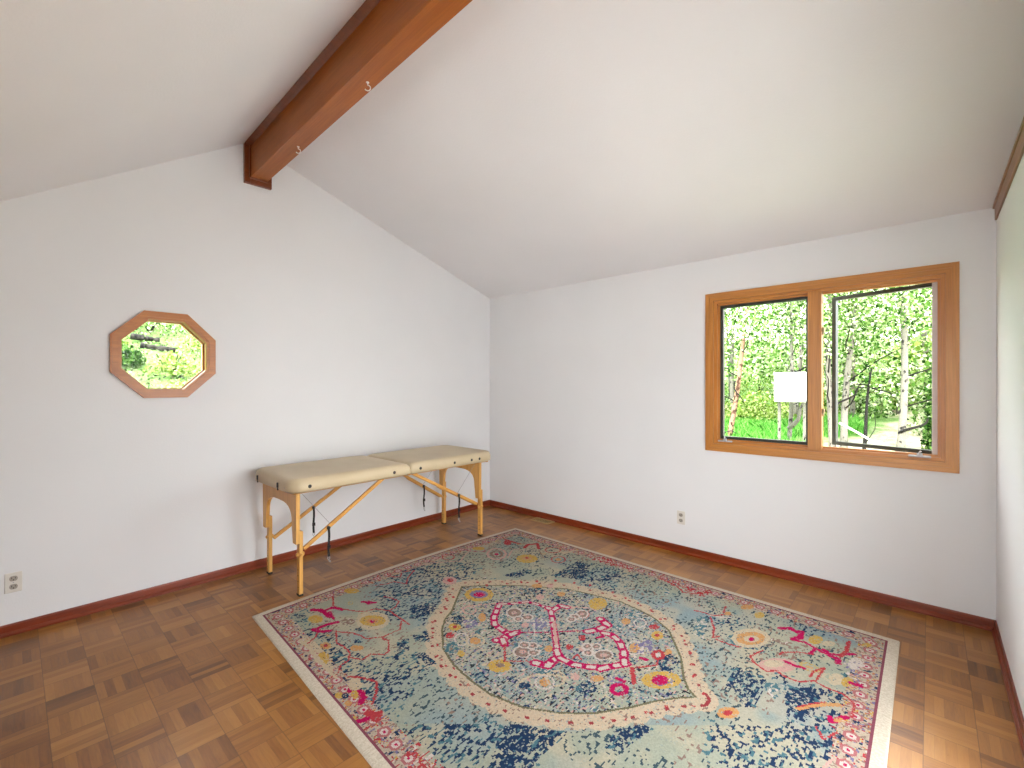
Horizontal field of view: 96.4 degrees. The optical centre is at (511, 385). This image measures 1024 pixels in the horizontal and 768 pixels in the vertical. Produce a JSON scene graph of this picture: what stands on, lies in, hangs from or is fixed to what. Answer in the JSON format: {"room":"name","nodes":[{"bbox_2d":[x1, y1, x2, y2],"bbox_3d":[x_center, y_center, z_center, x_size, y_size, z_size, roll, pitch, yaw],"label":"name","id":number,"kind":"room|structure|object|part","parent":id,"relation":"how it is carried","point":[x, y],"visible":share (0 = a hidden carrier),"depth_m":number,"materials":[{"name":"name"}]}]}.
{"room":"massage room","nodes":[
{"label":"massage room","id":0,"kind":"room"},
{"bbox_2d":[0,144,489,625],"bbox_3d":[-2.755,-0.234,2.954,0.150,3.369,7.500,0,0,42],"label":"wall","id":1,"kind":"structure","parent":0,"point":[335,336],"depth_m":3.40,"materials":[{"name":"paint"}]},
{"bbox_2d":[4,571,21,593],"bbox_3d":[-2.906,1.148,2.670,0.009,0.115,0.071,0,0,42],"label":"wall outlet","id":2,"kind":"object","parent":1,"relation":"attached to","point":[12,581],"visible":1,"depth_m":2.67,"materials":[{"name":"plastic"}]},
{"bbox_2d":[9,584,17,589],"bbox_3d":[-2.905,1.171,2.668,0.004,0.029,0.034,0,0,42],"label":"receptacle","id":3,"kind":"object","parent":2,"relation":"attached to","point":[11,586],"depth_m":2.67,"materials":[{"name":"beige plastic"}]},
{"bbox_2d":[9,576,17,580],"bbox_3d":[-2.905,1.125,2.668,0.004,0.029,0.034,0,0,42],"label":"receptacle","id":4,"kind":"object","parent":2,"relation":"attached to","point":[11,578],"depth_m":2.67,"materials":[{"name":"beige plastic"}]},
{"bbox_2d":[110,310,215,397],"bbox_3d":[-2.453,-0.212,3.232,0.139,0.594,0.594,0,0,42],"label":"window","id":5,"kind":"structure","parent":1,"relation":"in","point":[208,344],"depth_m":3.19,"materials":[{"name":"brown wood"}]},
{"bbox_2d":[0,500,489,638],"bbox_3d":[-2.692,1.417,2.896,0.021,0.065,7.200,0,0,42],"label":"baseboard","id":6,"kind":"structure","parent":1,"relation":"attached to","point":[34,623],"depth_m":3.31,"materials":[{"name":"brown wood"}]},
{"bbox_2d":[0,0,1023,298],"bbox_3d":[-0.766,-1.499,1.137,5.538,1.264,7.500,0,0,42],"label":"ceiling","id":7,"kind":"structure","parent":0,"point":[524,146],"depth_m":2.50,"materials":[{"name":"paint"}]},
{"bbox_2d":[244,0,471,189],"bbox_3d":[-0.505,-1.750,2.172,4.228,0.339,0.200,0,0,44],"label":"ridge beam","id":8,"kind":"structure","parent":7,"relation":"attached to","point":[380,35],"depth_m":2.53,"materials":[{"name":"brown wood"}]},
{"bbox_3d":[-2.014,-1.732,3.630,0.032,0.305,0.198,0,0,44],"label":"collar trim","id":9,"kind":"part","parent":8,"relation":"part of","materials":[{"name":"brown wood"}]},
{"bbox_3d":[-0.548,-1.893,2.106,4.198,0.052,0.044,0,0,44],"label":"edge moulding","id":10,"kind":"part","parent":8,"relation":"part of","materials":[{"name":"brown wood"}]},
{"bbox_2d":[0,506,1023,767],"bbox_3d":[-1.135,1.510,1.474,4.538,0.120,7.500,0,0,42],"label":"floor","id":11,"kind":"structure","parent":0,"point":[187,677],"depth_m":2.28,"materials":[{"name":"brown wood"}]},
{"bbox_2d":[255,445,489,596],"bbox_3d":[-1.094,1.041,4.013,0.742,0.818,1.946,0,0,42],"label":"massage table","id":12,"kind":"object","parent":11,"relation":"on","point":[286,482],"visible":1,"depth_m":3.56,"materials":[{"name":"beige leather"}]},
{"bbox_3d":[-1.871,1.220,3.535,0.044,0.431,0.026,0,0,42],"label":"leg","id":13,"kind":"part","parent":12,"relation":"part of","materials":[{"name":"brown wood"}]},
{"bbox_3d":[-1.685,0.913,3.331,0.614,0.343,0.025,0,0,42],"label":"arched panel","id":14,"kind":"part","parent":12,"relation":"part of","materials":[{"name":"brown wood"}]},
{"bbox_3d":[-1.465,1.220,3.164,0.044,0.431,0.026,0,0,42],"label":"leg","id":15,"kind":"part","parent":12,"relation":"part of","materials":[{"name":"brown wood"}]},
{"bbox_2d":[255,455,410,493],"bbox_3d":[-1.427,0.684,3.655,0.735,0.104,0.957,0,0,42],"label":"cushion","id":16,"kind":"object","parent":12,"relation":"on","point":[304,477],"depth_m":3.45,"materials":[{"name":"beige leather"}]},
{"bbox_3d":[-1.095,0.740,4.018,0.635,0.016,1.860,0,0,42],"label":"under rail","id":17,"kind":"part","parent":12,"relation":"part of","materials":[{"name":"brown wood"}]},
{"bbox_2d":[368,445,489,473],"bbox_3d":[-0.770,0.684,4.373,0.735,0.104,0.977,0,0,42],"label":"cushion","id":18,"kind":"object","parent":12,"relation":"on","point":[426,459],"depth_m":4.18,"materials":[{"name":"beige leather"}]},
{"bbox_3d":[-0.714,1.220,4.801,0.044,0.431,0.026,0,0,42],"label":"leg","id":19,"kind":"part","parent":12,"relation":"part of","materials":[{"name":"brown wood"}]},
{"bbox_3d":[-0.529,0.913,4.597,0.614,0.343,0.025,0,0,42],"label":"arched panel","id":20,"kind":"part","parent":12,"relation":"part of","materials":[{"name":"brown wood"}]},
{"bbox_3d":[-0.308,1.220,4.430,0.044,0.431,0.026,0,0,42],"label":"leg","id":21,"kind":"part","parent":12,"relation":"part of","materials":[{"name":"brown wood"}]},
{"bbox_2d":[530,517,554,523],"bbox_3d":[0.323,1.447,4.903,0.250,0.006,0.124,0,0,42],"label":"floor vent","id":22,"kind":"object","parent":11,"relation":"in","point":[537,519],"visible":1,"depth_m":4.90,"materials":[{"name":"wood"}]},
{"bbox_2d":[252,528,899,767],"bbox_3d":[0.241,1.445,2.687,3.148,0.008,2.618,0,0,42],"label":"area rug","id":23,"kind":"object","parent":11,"relation":"on","point":[512,648],"visible":1,"depth_m":2.35,"materials":[{"name":"multicoloured fabric"}]},
{"bbox_2d":[490,208,995,619],"bbox_3d":[1.344,0.169,4.187,4.538,2.563,0.150,0,0,42],"label":"wall","id":24,"kind":"structure","parent":0,"point":[597,387],"depth_m":3.79,"materials":[{"name":"paint"}]},
{"bbox_2d":[677,510,684,524],"bbox_3d":[1.465,1.145,3.969,0.071,0.115,0.009,0,0,42],"label":"wall outlet","id":25,"kind":"object","parent":24,"relation":"attached to","point":[680,514],"visible":1,"depth_m":3.96,"materials":[{"name":"plastic"}]},
{"bbox_2d":[490,500,993,630],"bbox_3d":[1.286,1.417,4.124,4.238,0.065,0.021,0,0,42],"label":"baseboard","id":26,"kind":"structure","parent":24,"relation":"attached to","point":[980,622],"depth_m":3.41,"materials":[{"name":"brown wood"}]},
{"bbox_2d":[705,261,959,473],"bbox_3d":[2.269,-0.110,3.412,1.515,1.295,0.311,0,0,42],"label":"window","id":27,"kind":"structure","parent":24,"relation":"in","point":[944,279],"depth_m":3.28,"materials":[{"name":"brown wood"}]},
{"bbox_3d":[1.972,-0.110,3.599,0.637,1.107,0.040,0,0,42],"label":"sash frame","id":28,"kind":"part","parent":27,"relation":"part of","materials":[{"name":"brown metal"}]},
{"bbox_3d":[2.577,-0.110,3.191,0.035,1.107,0.615,0,0,-30],"label":"sash frame","id":29,"kind":"part","parent":27,"relation":"part of","materials":[{"name":"brown metal"}]},
{"bbox_2d":[996,154,1023,716],"bbox_3d":[0.485,0.198,-0.006,0.150,2.505,7.500,0,0,42],"label":"wall","id":30,"kind":"structure","parent":0,"point":[1010,221],"depth_m":2.22,"materials":[{"name":"paint"}]},
{"bbox_2d":[992,620,1023,759],"bbox_3d":[2.351,1.417,2.163,0.021,0.065,1.480,0,0,42],"label":"baseboard","id":31,"kind":"structure","parent":30,"relation":"attached to","point":[1018,718],"depth_m":2.13,"materials":[{"name":"brown wood"}]},
{"bbox_2d":[992,117,1023,219],"bbox_3d":[1.557,-1.014,1.180,0.166,0.098,3.998,0,0,42],"label":"trim","id":32,"kind":"structure","parent":30,"relation":"attached to","point":[1017,152],"depth_m":2.15,"materials":[{"name":"brown wood"}]},
{"label":"outside","id":33,"kind":"structure","parent":0,"visible":0},
{"bbox_2d":[122,322,931,452],"bbox_3d":[4.451,-1.296,10.728,32.000,5.891,46.000,0,0,42],"label":"ground","id":34,"kind":"structure","parent":33,"point":[886,429],"depth_m":9.12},
{"bbox_2d":[122,344,146,366],"bbox_3d":[-5.816,-0.432,6.896,0.510,0.382,0.527,0,0,42],"label":"shrub","id":35,"kind":"object","parent":34,"relation":"on","point":[128,357],"visible":0.65,"depth_m":6.87,"materials":[{"name":"green plant"}]},
{"bbox_2d":[140,342,175,351],"bbox_3d":[-5.972,-0.647,7.721,0.509,0.155,0.123,0,0,-26],"label":"fallen log","id":36,"kind":"object","parent":34,"relation":"on","point":[142,345],"visible":0.97,"depth_m":7.68,"materials":[{"name":"grey wood"}]},
{"bbox_2d":[123,322,200,387],"bbox_3d":[-5.183,-0.416,7.744,7.844,3.258,5.041,0,0,42],"label":"leaf litter","id":37,"kind":"object","parent":34,"relation":"on","point":[151,331],"visible":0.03,"depth_m":7.64,"materials":[{"name":"green plant"}]},
{"bbox_2d":[130,333,159,341],"bbox_3d":[-6.280,-0.817,7.843,0.414,0.134,0.147,0,0,-33],"label":"fallen log","id":38,"kind":"object","parent":37,"relation":"on","point":[133,336],"visible":0.99,"depth_m":7.82,"materials":[{"name":"grey wood"}]},
{"bbox_2d":[140,322,185,331],"bbox_3d":[-6.614,-1.281,8.392,1.125,0.682,1.110,0,0,42],"label":"shrub","id":39,"kind":"object","parent":34,"relation":"on","point":[165,325],"visible":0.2,"depth_m":8.41,"materials":[{"name":"green plant"}]},
{"bbox_2d":[142,350,200,375],"bbox_3d":[-5.225,-0.329,7.111,0.847,0.459,0.835,0,0,42],"label":"shrub","id":40,"kind":"object","parent":34,"relation":"on","point":[165,363],"visible":0.89,"depth_m":6.97,"materials":[{"name":"green plant"}]},
{"bbox_2d":[155,378,187,387],"bbox_3d":[-4.520,0.114,6.248,0.892,0.431,0.862,0,0,42],"label":"shrub","id":41,"kind":"object","parent":34,"relation":"on","point":[171,385],"visible":0.09,"depth_m":6.20,"materials":[{"name":"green plant"}]},
{"bbox_2d":[178,334,200,352],"bbox_3d":[-5.413,-0.774,8.219,1.009,0.537,1.040,0,0,42],"label":"shrub","id":42,"kind":"object","parent":34,"relation":"on","point":[193,342],"visible":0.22,"depth_m":7.97,"materials":[{"name":"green plant"}]},
{"bbox_2d":[184,360,200,380],"bbox_3d":[-4.657,-0.208,7.286,0.919,0.482,0.951,0,0,42],"label":"shrub","id":43,"kind":"object","parent":34,"relation":"on","point":[197,368],"visible":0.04,"depth_m":7.06,"materials":[{"name":"green plant"}]},
{"bbox_2d":[725,380,729,407],"bbox_3d":[6.288,0.120,15.130,2.060,1.330,2.069,0,0,42],"label":"shrub","id":44,"kind":"object","parent":34,"relation":"on","point":[726,383],"visible":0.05,"depth_m":14.66,"materials":[{"name":"green plant"}]},
{"bbox_2d":[725,308,762,373],"bbox_3d":[5.430,-2.653,14.726,4.469,7.113,4.184,0,0,10],"label":"tree","id":45,"kind":"object","parent":34,"relation":"on","point":[729,336],"visible":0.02,"depth_m":13.70,"materials":[{"name":"green plant"}]},
{"bbox_2d":[725,307,770,396],"bbox_3d":[6.945,-2.686,16.143,4.807,6.680,4.056,0,0,-35],"label":"tree","id":46,"kind":"object","parent":34,"relation":"on","point":[742,307],"visible":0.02,"depth_m":15.88,"materials":[{"name":"green plant"}]},
{"bbox_2d":[725,306,770,360],"bbox_3d":[8.643,-3.514,18.757,4.692,6.928,4.591,0,0,42],"label":"tree","id":47,"kind":"object","parent":34,"relation":"on","point":[762,306],"visible":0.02,"depth_m":18.73,"materials":[{"name":"green plant"}]},
{"bbox_2d":[725,349,782,393],"bbox_3d":[8.844,-0.486,16.465,2.476,1.653,2.522,0,0,42],"label":"shrub","id":48,"kind":"object","parent":34,"relation":"on","point":[753,378],"visible":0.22,"depth_m":16.19,"materials":[{"name":"green plant"}]},
{"bbox_2d":[725,390,796,421],"bbox_3d":[6.398,0.605,11.949,1.908,1.008,1.874,0,0,42],"label":"shrub","id":49,"kind":"object","parent":34,"relation":"on","point":[743,412],"visible":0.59,"depth_m":11.69,"materials":[{"name":"green plant"}]},
{"bbox_2d":[725,304,805,435],"bbox_3d":[4.960,-1.254,9.193,3.098,5.152,2.948,0,0,42],"label":"tree","id":50,"kind":"object","parent":34,"relation":"on","point":[744,316],"visible":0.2,"depth_m":8.92,"materials":[{"name":"green plant"}]},
{"bbox_2d":[725,303,805,411],"bbox_3d":[6.302,-2.352,13.133,4.530,6.960,4.203,0,0,33],"label":"tree","id":51,"kind":"object","parent":34,"relation":"on","point":[731,346],"visible":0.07,"depth_m":12.99,"materials":[{"name":"green plant"}]},
{"bbox_2d":[735,306,823,371],"bbox_3d":[10.255,-3.213,17.326,4.211,6.963,4.471,0,0,7],"label":"tree","id":52,"kind":"object","parent":34,"relation":"on","point":[753,306],"visible":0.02,"depth_m":16.68,"materials":[{"name":"green plant"}]},
{"bbox_2d":[773,372,805,440],"bbox_3d":[5.157,0.541,8.444,0.550,1.563,0.340,0,0,38],"label":"sign","id":53,"kind":"object","parent":34,"relation":"on","point":[788,386],"visible":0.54,"depth_m":8.32,"materials":[{"name":"white"}]},
{"bbox_3d":[5.002,0.807,8.571,0.050,1.013,0.050,0,0,38],"label":"support post","id":54,"kind":"part","parent":53,"relation":"part of","materials":[{"name":"white wood"}]},
{"bbox_3d":[5.157,-0.215,8.444,0.550,0.050,0.340,0,0,38],"label":"box lid","id":55,"kind":"part","parent":53,"relation":"part of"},
{"bbox_3d":[5.318,0.811,8.325,0.050,1.023,0.050,0,0,38],"label":"support post","id":56,"kind":"part","parent":53,"relation":"part of","materials":[{"name":"white wood"}]},
{"bbox_2d":[725,411,870,440],"bbox_3d":[4.470,0.880,10.292,5.488,1.010,6.916,0,0,42],"label":"meadow grass","id":57,"kind":"structure","parent":34,"relation":"on","point":[765,429],"depth_m":9.92,"materials":[{"name":"green plant"}]},
{"bbox_2d":[729,302,879,403],"bbox_3d":[8.671,-2.759,14.069,4.281,6.976,3.978,0,0,-25],"label":"tree","id":58,"kind":"object","parent":34,"relation":"on","point":[770,351],"visible":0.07,"depth_m":14.13,"materials":[{"name":"green plant"}]},
{"bbox_2d":[763,353,850,397],"bbox_3d":[9.562,-0.328,14.864,2.480,1.583,2.453,0,0,42],"label":"shrub","id":59,"kind":"object","parent":34,"relation":"on","point":[804,353],"visible":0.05,"depth_m":15.12,"materials":[{"name":"green plant"}]},
{"bbox_2d":[736,291,887,439],"bbox_3d":[5.533,-1.105,8.738,2.859,4.894,2.565,0,0,14],"label":"tree","id":60,"kind":"object","parent":34,"relation":"on","point":[791,424],"visible":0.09,"depth_m":8.78,"materials":[{"name":"green plant"}]},
{"bbox_2d":[781,383,849,416],"bbox_3d":[8.201,0.405,12.450,1.880,1.124,1.897,0,0,42],"label":"shrub","id":61,"kind":"object","parent":34,"relation":"on","point":[787,403],"visible":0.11,"depth_m":12.14,"materials":[{"name":"green plant"}]},
{"bbox_2d":[732,289,921,417],"bbox_3d":[7.729,-2.345,11.699,3.760,7.015,4.707,0,0,-16],"label":"tree","id":62,"kind":"object","parent":34,"relation":"on","point":[799,365],"visible":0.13,"depth_m":11.59,"materials":[{"name":"green plant"}]},
{"bbox_2d":[743,287,927,446],"bbox_3d":[5.755,-1.165,8.343,2.648,5.102,2.861,0,0,-21],"label":"tree","id":63,"kind":"object","parent":34,"relation":"on","point":[827,335],"visible":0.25,"depth_m":8.07,"materials":[{"name":"green plant"}]},
{"bbox_2d":[769,290,909,402],"bbox_3d":[10.101,-2.641,13.873,4.289,6.700,4.092,0,0,27],"label":"tree","id":64,"kind":"object","parent":34,"relation":"on","point":[840,363],"visible":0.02,"depth_m":13.77,"materials":[{"name":"green plant"}]},
{"bbox_2d":[756,287,929,419],"bbox_3d":[8.410,-2.360,11.157,4.091,6.826,4.505,0,0,42],"label":"tree","id":65,"kind":"object","parent":34,"relation":"on","point":[852,406],"visible":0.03,"depth_m":11.40,"materials":[{"name":"green plant"}]},
{"bbox_2d":[760,284,931,447],"bbox_3d":[6.081,-1.204,8.222,3.027,5.183,3.408,0,0,-37],"label":"tree","id":66,"kind":"object","parent":34,"relation":"on","point":[846,383],"visible":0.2,"depth_m":7.92,"materials":[{"name":"green plant"}]},
{"bbox_2d":[787,297,915,366],"bbox_3d":[11.862,-3.171,16.213,4.638,6.619,3.908,0,0,20],"label":"tree","id":67,"kind":"object","parent":34,"relation":"on","point":[894,297],"visible":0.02,"depth_m":15.36,"materials":[{"name":"green plant"}]},
{"bbox_2d":[839,422,874,442],"bbox_3d":[5.860,0.799,7.785,0.037,0.327,0.509,0,0,-42],"label":"pole","id":68,"kind":"object","parent":34,"relation":"on","point":[840,423],"visible":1,"depth_m":7.78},
{"bbox_2d":[823,378,897,418],"bbox_3d":[9.197,0.344,12.356,1.890,1.085,1.906,0,0,42],"label":"shrub","id":69,"kind":"object","parent":34,"relation":"on","point":[858,408],"visible":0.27,"depth_m":11.93,"materials":[{"name":"green plant"}]},
{"bbox_2d":[801,290,931,421],"bbox_3d":[9.415,-2.360,10.223,4.196,6.888,4.596,0,0,5],"label":"tree","id":70,"kind":"object","parent":34,"relation":"on","point":[916,343],"visible":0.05,"depth_m":9.73,"materials":[{"name":"green plant"}]},
{"bbox_2d":[824,347,911,448],"bbox_3d":[6.152,0.343,7.935,1.176,2.089,1.316,0,0,42],"label":"tree","id":71,"kind":"object","parent":34,"relation":"on","point":[865,440],"visible":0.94,"depth_m":7.89,"materials":[{"name":"green plant"}]},
{"bbox_2d":[823,284,931,451],"bbox_3d":[6.608,-1.192,7.673,2.787,5.146,3.174,0,0,26],"label":"tree","id":72,"kind":"object","parent":34,"relation":"on","point":[902,424],"visible":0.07,"depth_m":7.55,"materials":[{"name":"green plant"}]},
{"bbox_2d":[824,295,931,413],"bbox_3d":[10.179,-2.554,12.123,4.366,6.921,4.602,0,0,0],"label":"tree","id":73,"kind":"object","parent":34,"relation":"on","point":[891,341],"visible":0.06,"depth_m":12.14,"materials":[{"name":"green plant"}]},
{"bbox_2d":[825,289,931,431],"bbox_3d":[8.505,-2.275,9.007,4.273,6.981,4.261,0,0,-31],"label":"tree","id":74,"kind":"object","parent":34,"relation":"on","point":[927,389],"visible":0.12,"depth_m":9.05,"materials":[{"name":"green plant"}]},
{"bbox_2d":[838,346,918,396],"bbox_3d":[11.182,-0.367,13.801,2.482,1.634,2.526,0,0,42],"label":"shrub","id":75,"kind":"object","parent":34,"relation":"on","point":[878,368],"visible":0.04,"depth_m":13.64,"materials":[{"name":"green plant"}]},
{"bbox_2d":[855,376,917,409],"bbox_3d":[10.367,0.205,12.906,1.720,1.019,1.709,0,0,42],"label":"shrub","id":76,"kind":"object","parent":34,"relation":"on","point":[891,391],"visible":0.11,"depth_m":12.56,"materials":[{"name":"green plant"}]},
{"bbox_2d":[876,296,931,366],"bbox_3d":[12.283,-2.842,12.162,4.873,6.882,4.743,0,0,42],"label":"tree","id":77,"kind":"object","parent":34,"relation":"on","point":[913,296],"visible":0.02,"depth_m":13.09,"materials":[{"name":"green plant"}]},
{"bbox_2d":[877,368,931,402],"bbox_3d":[11.285,0.031,12.889,1.904,1.106,1.902,0,0,42],"label":"shrub","id":78,"kind":"object","parent":34,"relation":"on","point":[913,368],"visible":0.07,"depth_m":12.65,"materials":[{"name":"green plant"}]},
{"bbox_2d":[877,293,931,380],"bbox_3d":[11.074,-2.503,10.930,4.139,7.007,4.782,0,0,42],"label":"tree","id":79,"kind":"object","parent":34,"relation":"on","point":[923,293],"visible":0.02,"depth_m":11.09,"materials":[{"name":"green plant"}]},
{"bbox_2d":[907,342,931,435],"bbox_3d":[8.884,-0.031,9.115,1.579,2.223,1.583,0,0,42],"label":"shrub","id":80,"kind":"object","parent":34,"relation":"on","point":[913,417],"visible":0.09,"depth_m":9.40,"materials":[{"name":"green plant"}]},
{"bbox_2d":[920,398,931,449],"bbox_3d":[7.485,0.588,7.820,0.781,1.233,0.786,0,0,42],"label":"shrub","id":81,"kind":"object","parent":34,"relation":"on","point":[928,427],"visible":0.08,"depth_m":7.95,"materials":[{"name":"green plant"}]}
]}

